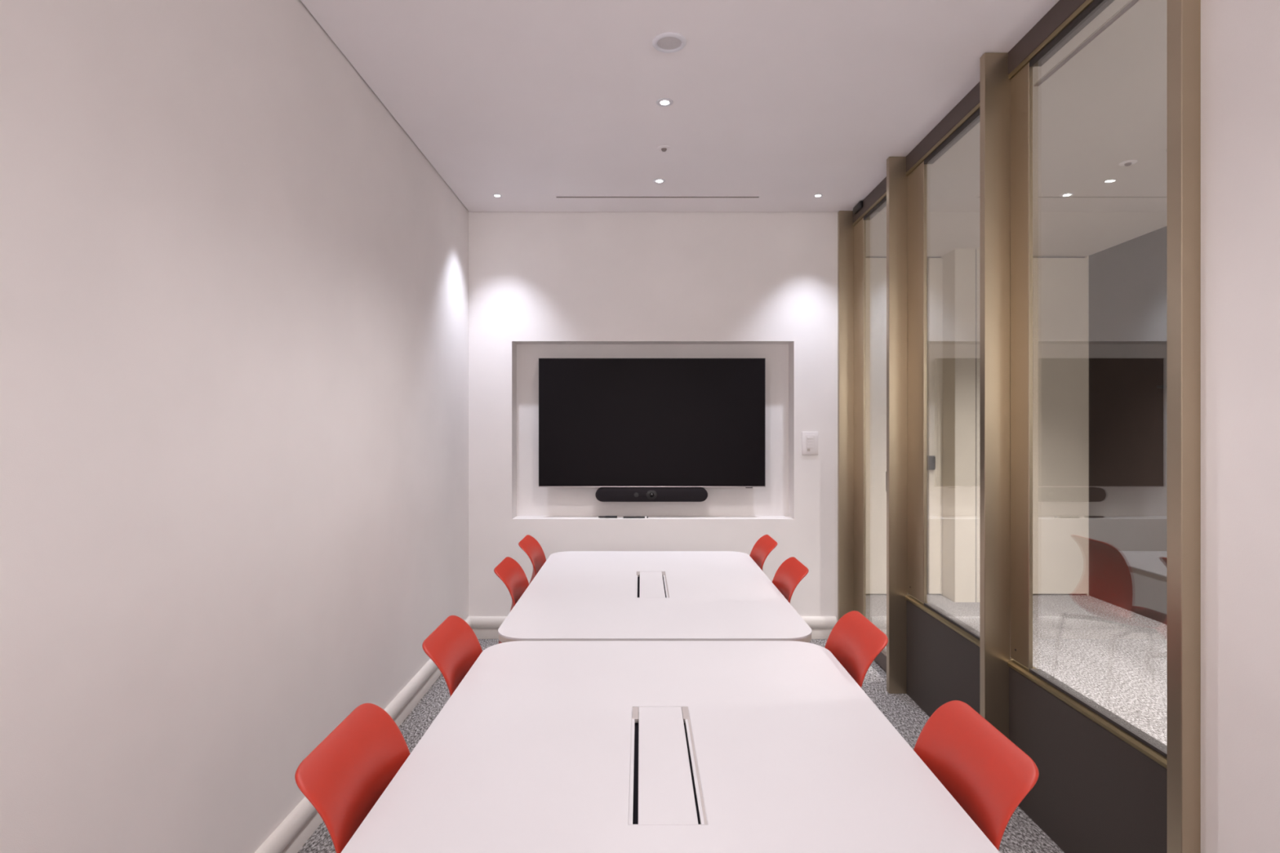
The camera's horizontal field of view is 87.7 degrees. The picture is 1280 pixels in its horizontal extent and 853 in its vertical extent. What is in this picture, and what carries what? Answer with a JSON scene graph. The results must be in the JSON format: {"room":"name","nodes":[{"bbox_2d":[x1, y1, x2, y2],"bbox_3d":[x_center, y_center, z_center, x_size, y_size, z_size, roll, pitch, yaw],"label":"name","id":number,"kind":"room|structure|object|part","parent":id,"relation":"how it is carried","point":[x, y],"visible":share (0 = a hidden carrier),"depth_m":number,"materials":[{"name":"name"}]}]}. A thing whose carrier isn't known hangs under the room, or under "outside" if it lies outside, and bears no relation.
{"room":"office","nodes":[
{"label":"office","id":0,"kind":"room"},
{"bbox_2d":[0,0,468,852],"bbox_3d":[-1.157,-0.018,0.575,0.100,2.765,7.750,0,0,0],"label":"wall","id":1,"kind":"structure","parent":0,"point":[233,284],"depth_m":1.70,"materials":[{"name":"white paint"}]},
{"bbox_2d":[254,616,471,852],"bbox_3d":[-1.093,1.294,0.545,0.028,0.143,7.490,0,0,0],"label":"baseboard","id":2,"kind":"structure","parent":1,"relation":"attached to","point":[302,822],"depth_m":2.22,"materials":[{"name":"plastic"}]},
{"bbox_2d":[468,211,838,622],"bbox_3d":[0.159,-0.018,4.407,2.531,2.765,0.235,0,0,0],"label":"wall","id":3,"kind":"structure","parent":0,"point":[542,284],"depth_m":4.29,"materials":[{"name":"white paint"}]},
{"bbox_2d":[598,515,617,518],"bbox_3d":[-0.214,0.588,4.335,0.123,0.015,0.015,0,0,0],"label":"marker pen","id":4,"kind":"object","parent":3,"relation":"on","point":[605,517],"visible":1,"depth_m":4.33,"materials":[{"name":"black plastic"}]},
{"bbox_2d":[622,516,648,518],"bbox_3d":[-0.033,0.590,4.328,0.164,0.012,0.012,0,0,0],"label":"slim pen","id":5,"kind":"object","parent":3,"relation":"on","point":[623,517],"visible":1,"depth_m":4.32,"materials":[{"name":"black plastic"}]},
{"bbox_2d":[595,487,707,502],"bbox_3d":[0.071,0.445,4.386,0.732,0.090,0.118,0,0,0],"label":"bar","id":6,"kind":"object","parent":3,"relation":"attached to","point":[602,494],"visible":1,"depth_m":4.33,"materials":[{"name":"black plastic"}]},
{"bbox_2d":[538,358,765,488],"bbox_3d":[0.073,-0.022,4.388,1.473,0.844,0.115,0,0,0],"label":"wall display","id":7,"kind":"object","parent":3,"relation":"attached to","point":[603,422],"visible":1,"depth_m":4.33,"materials":[{"name":"black glass"}]},
{"bbox_2d":[469,616,836,639],"bbox_3d":[0.073,1.294,4.276,2.361,0.143,0.028,0,0,0],"label":"baseboard","id":8,"kind":"structure","parent":3,"relation":"attached to","point":[483,627],"depth_m":4.27,"materials":[{"name":"plastic"}]},
{"bbox_2d":[802,431,817,454],"bbox_3d":[1.089,0.107,4.284,0.103,0.146,0.012,0,0,0],"label":"light switch","id":9,"kind":"object","parent":3,"relation":"attached to","point":[810,439],"visible":1,"depth_m":4.28,"materials":[{"name":"plastic"}]},
{"bbox_2d":[837,210,853,621],"bbox_3d":[1.316,-0.007,4.275,0.096,2.744,0.030,0,0,0],"label":"trim","id":10,"kind":"structure","parent":3,"relation":"attached to","point":[845,225],"depth_m":4.26,"materials":[{"name":"brown metal"}]},
{"bbox_2d":[853,195,886,671],"bbox_3d":[1.343,-0.010,3.852,0.121,2.734,0.816,0,0,0],"label":"door","id":11,"kind":"structure","parent":3,"relation":"in","point":[860,228],"depth_m":4.14,"materials":[{"name":"brown metal"}]},
{"bbox_3d":[1.383,-1.271,3.837,0.042,0.018,0.475,0,0,0],"label":"rail","id":12,"kind":"part","parent":11,"relation":"part of","materials":[{"name":"metal"}]},
{"bbox_3d":[1.379,1.313,3.837,0.049,0.087,0.475,0,0,0],"label":"rail","id":13,"kind":"part","parent":11,"relation":"part of","materials":[{"name":"brown metal"}]},
{"bbox_2d":[297,594,1167,852],"bbox_3d":[1.256,1.415,1.108,4.927,0.100,8.816,0,0,0],"label":"floor","id":14,"kind":"structure","parent":0,"point":[1114,656],"depth_m":3.73,"materials":[{"name":"carpet"}]},
{"bbox_2d":[294,702,410,852],"bbox_3d":[-0.333,0.947,1.153,0.548,0.837,0.439,0,0,0],"label":"chair","id":15,"kind":"object","parent":14,"relation":"on","point":[344,777],"visible":0.75,"depth_m":1.13,"materials":[{"name":"red plastic"}]},
{"bbox_2d":[422,615,482,696],"bbox_3d":[-0.333,0.947,1.750,0.548,0.837,0.439,0,0,0],"label":"chair","id":16,"kind":"object","parent":14,"relation":"on","point":[453,646],"visible":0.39,"depth_m":1.75,"materials":[{"name":"plastic"}]},
{"bbox_2d":[493,556,528,644],"bbox_3d":[-0.343,0.947,2.590,0.548,0.837,0.439,0,0,0],"label":"chair","id":17,"kind":"object","parent":14,"relation":"on","point":[508,571],"visible":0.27,"depth_m":2.60,"materials":[{"name":"plastic"}]},
{"bbox_2d":[518,534,546,584],"bbox_3d":[-0.353,0.947,3.140,0.548,0.837,0.439,0,0,0],"label":"chair","id":18,"kind":"object","parent":14,"relation":"on","point":[529,544],"visible":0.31,"depth_m":3.16,"materials":[{"name":"plastic"}]},
{"bbox_2d":[497,551,811,643],"bbox_3d":[0.044,0.997,2.675,0.974,0.735,1.388,0,0,0],"label":"conference table","id":19,"kind":"object","parent":14,"relation":"on","point":[575,595],"visible":0.82,"depth_m":2.42,"materials":[{"name":"white laminate"}]},
{"bbox_3d":[0.044,0.633,2.675,0.096,0.006,0.442,0,0,0],"label":"lid","id":20,"kind":"part","parent":19,"relation":"part of","materials":[{"name":"white laminate"}]},
{"bbox_2d":[341,640,999,852],"bbox_3d":[0.044,0.997,1.266,0.974,0.735,1.388,0,0,0],"label":"conference table","id":21,"kind":"object","parent":14,"relation":"on","point":[541,746],"visible":1,"depth_m":1.23,"materials":[{"name":"white laminate"}]},
{"bbox_3d":[0.044,0.633,1.277,0.096,0.006,0.443,0,0,0],"label":"lid","id":22,"kind":"part","parent":21,"relation":"part of","materials":[{"name":"white laminate"}]},
{"bbox_2d":[749,534,777,571],"bbox_3d":[0.421,0.947,3.150,0.548,0.837,0.439,0,0,0],"label":"chair","id":23,"kind":"object","parent":14,"relation":"on","point":[766,544],"visible":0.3,"depth_m":3.16,"materials":[{"name":"plastic"}]},
{"bbox_2d":[772,556,808,603],"bbox_3d":[0.421,0.947,2.588,0.548,0.837,0.439,0,0,0],"label":"chair","id":24,"kind":"object","parent":14,"relation":"on","point":[791,571],"visible":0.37,"depth_m":2.59,"materials":[{"name":"plastic"}]},
{"bbox_2d":[824,610,888,687],"bbox_3d":[0.421,0.947,1.796,0.548,0.837,0.439,0,0,0],"label":"chair","id":25,"kind":"object","parent":14,"relation":"on","point":[854,641],"visible":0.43,"depth_m":1.79,"materials":[{"name":"plastic"}]},
{"bbox_2d":[886,156,907,693],"bbox_3d":[1.316,-0.007,3.422,0.096,2.744,0.036,0,0,0],"label":"column","id":26,"kind":"structure","parent":14,"relation":"on","point":[896,177],"depth_m":3.40,"materials":[{"name":"brown metal"}]},
{"bbox_2d":[905,108,1013,716],"bbox_3d":[1.378,0.043,2.949,0.052,2.645,0.911,0,0,0],"label":"window","id":27,"kind":"structure","parent":14,"relation":"on","point":[943,651],"depth_m":3.22,"materials":[{"name":"brown metal"}]},
{"bbox_3d":[1.381,1.123,2.949,0.047,0.483,0.911,0,0,0],"label":"kick panel","id":28,"kind":"part","parent":27,"relation":"part of","materials":[{"name":"black metal"}]},
{"bbox_3d":[1.383,-1.271,2.924,0.042,0.018,0.567,0,0,0],"label":"rail","id":29,"kind":"part","parent":27,"relation":"part of","materials":[{"name":"metal"}]},
{"bbox_3d":[1.378,0.870,2.949,0.052,0.024,0.911,0,0,0],"label":"sill","id":30,"kind":"part","parent":27,"relation":"part of","materials":[{"name":"gold metal"}]},
{"bbox_2d":[913,700,1039,850],"bbox_3d":[0.421,0.947,1.166,0.548,0.837,0.439,0,0,0],"label":"chair","id":31,"kind":"object","parent":14,"relation":"on","point":[985,772],"visible":0.75,"depth_m":1.15,"materials":[{"name":"plastic"}]},
{"bbox_2d":[979,52,1010,738],"bbox_3d":[1.316,-0.007,2.475,0.096,2.744,0.036,0,0,0],"label":"column","id":32,"kind":"structure","parent":14,"relation":"on","point":[994,81],"depth_m":2.46,"materials":[{"name":"brown metal"}]},
{"bbox_2d":[300,0,1167,256],"bbox_3d":[1.260,-1.390,1.108,4.721,0.020,8.616,0,0,0],"label":"ceiling","id":33,"kind":"structure","parent":0,"point":[528,103],"depth_m":2.84,"materials":[{"name":"paint"}]},
{"bbox_2d":[493,193,502,197],"bbox_3d":[-0.856,-1.379,3.980,0.052,0.003,0.052,0,0,0],"label":"washer","id":34,"kind":"object","parent":33,"relation":"attached to","point":[496,195],"visible":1,"depth_m":3.98,"materials":[{"name":"white"}]},
{"bbox_2d":[555,195,759,198],"bbox_3d":[0.102,-1.379,4.003,1.224,0.003,0.027,0,0,0],"label":"ceiling vent","id":35,"kind":"object","parent":33,"relation":"in","point":[557,197],"visible":1,"depth_m":4.01,"materials":[{"name":"metal"}]},
{"bbox_2d":[653,178,665,182],"bbox_3d":[0.105,-1.378,3.742,0.068,0.004,0.068,0,0,0],"label":"recessed light","id":36,"kind":"object","parent":33,"relation":"in","point":[655,180],"visible":1,"depth_m":3.74,"materials":[{"name":"white"}]},
{"bbox_2d":[657,145,671,151],"bbox_3d":[0.116,-1.371,3.304,0.066,0.017,0.066,0,0,0],"label":"sprinkler head","id":37,"kind":"object","parent":33,"relation":"attached to","point":[662,148],"visible":1,"depth_m":3.29},
{"bbox_2d":[656,97,673,106],"bbox_3d":[0.102,-1.378,2.836,0.072,0.004,0.072,0,0,0],"label":"recessed light","id":38,"kind":"object","parent":33,"relation":"in","point":[664,102],"visible":1,"depth_m":2.83,"materials":[{"name":"white"}]},
{"bbox_2d":[652,31,686,53],"bbox_3d":[0.103,-1.375,2.393,0.122,0.009,0.122,0,0,0],"label":"ceiling speaker","id":39,"kind":"object","parent":33,"relation":"attached to","point":[668,42],"visible":1,"depth_m":2.39},
{"bbox_2d":[657,36,681,49],"bbox_3d":[0.103,-1.377,2.393,0.089,0.003,0.089,0,0,0],"label":"grille","id":40,"kind":"object","parent":39,"relation":"attached to","point":[663,42],"depth_m":2.39,"materials":[{"name":"white plastic"}]},
{"bbox_2d":[813,193,822,197],"bbox_3d":[1.059,-1.379,3.980,0.052,0.003,0.052,0,0,0],"label":"washer","id":41,"kind":"object","parent":33,"relation":"attached to","point":[819,194],"visible":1,"depth_m":3.98,"materials":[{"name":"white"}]},
{"bbox_2d":[852,0,1085,223],"bbox_3d":[1.387,-1.339,2.925,0.066,0.082,2.730,0,0,0],"label":"trim","id":42,"kind":"structure","parent":33,"relation":"attached to","point":[1062,10],"depth_m":2.70,"materials":[{"name":"brown metal"}]},
{"bbox_2d":[1059,192,1074,196],"bbox_3d":[2.536,-1.378,3.968,0.072,0.004,0.072,0,0,0],"label":"recessed light","id":43,"kind":"object","parent":33,"relation":"in","point":[1067,194],"visible":1,"depth_m":3.96,"materials":[{"name":"white"}]},
{"bbox_2d":[1032,0,1139,86],"bbox_3d":[1.600,-1.379,1.150,0.027,0.003,3.100,0,0,0],"label":"hall ceiling slot","id":44,"kind":"object","parent":33,"relation":"attached to","point":[1128,6],"visible":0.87,"depth_m":2.38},
{"bbox_2d":[1118,160,1137,166],"bbox_3d":[2.549,-1.371,3.487,0.079,0.017,0.079,0,0,0],"label":"sprinkler head","id":45,"kind":"object","parent":33,"relation":"attached to","point":[1128,162],"visible":1,"depth_m":3.48},
{"bbox_2d":[941,248,979,602],"bbox_3d":[2.546,-0.007,5.295,0.212,2.745,0.241,0,0,0],"label":"wall","id":46,"kind":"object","parent":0,"point":[958,264],"visible":0.86,"depth_m":5.17,"materials":[{"name":"white paint"}]},
{"bbox_2d":[975,248,976,602],"bbox_3d":[2.603,-0.007,5.174,0.006,2.745,0.002,0,0,0],"label":"trim","id":47,"kind":"structure","parent":46,"relation":"attached to","point":[975,249],"depth_m":5.17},
{"bbox_2d":[866,256,1084,594],"bbox_3d":[2.487,-0.007,5.466,2.266,2.745,0.100,0,0,0],"label":"wall","id":48,"kind":"structure","parent":0,"point":[927,257],"depth_m":5.42,"materials":[{"name":"white paint"}]},
{"bbox_2d":[866,257,908,594],"bbox_3d":[1.869,-0.004,5.401,0.878,2.715,0.030,0,0,0],"label":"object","id":49,"kind":"structure","parent":48,"relation":"in","point":[876,268],"depth_m":5.39,"materials":[{"name":"white paint"}]},
{"bbox_2d":[926,257,942,594],"bbox_3d":[2.374,-0.004,5.385,0.148,2.715,0.062,0,0,0],"label":"door","id":50,"kind":"structure","parent":48,"relation":"in","point":[935,265],"depth_m":5.39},
{"bbox_3d":[2.336,0.292,5.370,0.072,0.115,0.032,0,0,0],"label":"handle","id":51,"kind":"part","parent":50,"relation":"part of","materials":[{"name":"grey metal"}]},
{"bbox_2d":[1032,257,1087,594],"bbox_3d":[3.389,-0.004,5.401,0.438,2.715,0.030,0,0,0],"label":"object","id":52,"kind":"structure","parent":48,"relation":"in","point":[1060,285],"depth_m":5.39,"materials":[{"name":"clear glass"}]},
{"bbox_2d":[1088,226,1167,625],"bbox_3d":[3.670,-0.007,1.158,0.100,2.745,8.716,0,0,0],"label":"wall","id":53,"kind":"structure","parent":0,"point":[1128,279],"depth_m":4.95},
{"bbox_2d":[1084,255,1088,595],"bbox_3d":[3.614,-0.007,5.401,0.012,2.745,0.030,0,0,0],"label":"trim","id":54,"kind":"structure","parent":53,"relation":"attached to","point":[1086,256],"depth_m":5.39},
{"bbox_2d":[1156,385,1167,388],"bbox_3d":[3.598,-0.273,4.460,0.045,0.024,0.340,0,0,0],"label":"rail","id":55,"kind":"object","parent":53,"relation":"attached to","point":[1158,386],"visible":0.23,"depth_m":4.57,"materials":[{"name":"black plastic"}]},
{"bbox_2d":[1200,0,1279,852],"bbox_3d":[1.365,-0.007,-0.823,0.118,2.745,4.755,0,0,0],"label":"wall","id":56,"kind":"structure","parent":0,"point":[1240,39],"depth_m":1.45,"materials":[{"name":"white paint"}]},
{"bbox_2d":[853,0,1094,226],"bbox_3d":[1.361,-1.289,2.925,0.010,0.018,2.730,0,0,0],"label":"trim","id":57,"kind":"structure","parent":56,"relation":"attached to","point":[1086,2],"depth_m":2.42,"materials":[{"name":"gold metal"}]},
{"bbox_2d":[1007,0,1167,852],"bbox_3d":[1.378,0.043,2.029,0.052,2.645,0.857,0,0,0],"label":"window","id":58,"kind":"structure","parent":56,"relation":"in","point":[1100,786],"depth_m":2.23,"materials":[{"name":"brown metal"}]},
{"bbox_3d":[1.383,-1.271,1.994,0.042,0.018,0.687,0,0,0],"label":"rail","id":59,"kind":"part","parent":58,"relation":"part of","materials":[{"name":"metal"}]},
{"bbox_3d":[1.378,0.870,2.029,0.052,0.024,0.857,0,0,0],"label":"sill","id":60,"kind":"part","parent":58,"relation":"part of","materials":[{"name":"gold metal"}]},
{"bbox_3d":[1.381,1.123,2.029,0.047,0.483,0.857,0,0,0],"label":"kick panel","id":61,"kind":"part","parent":58,"relation":"part of","materials":[{"name":"black metal"}]},
{"bbox_2d":[1167,0,1200,852],"bbox_3d":[1.294,-0.007,1.577,0.064,2.744,0.045,0,0,0],"label":"window frame","id":62,"kind":"structure","parent":56,"relation":"attached to","point":[1184,16],"depth_m":1.55,"materials":[{"name":"brown metal"}]}
]}

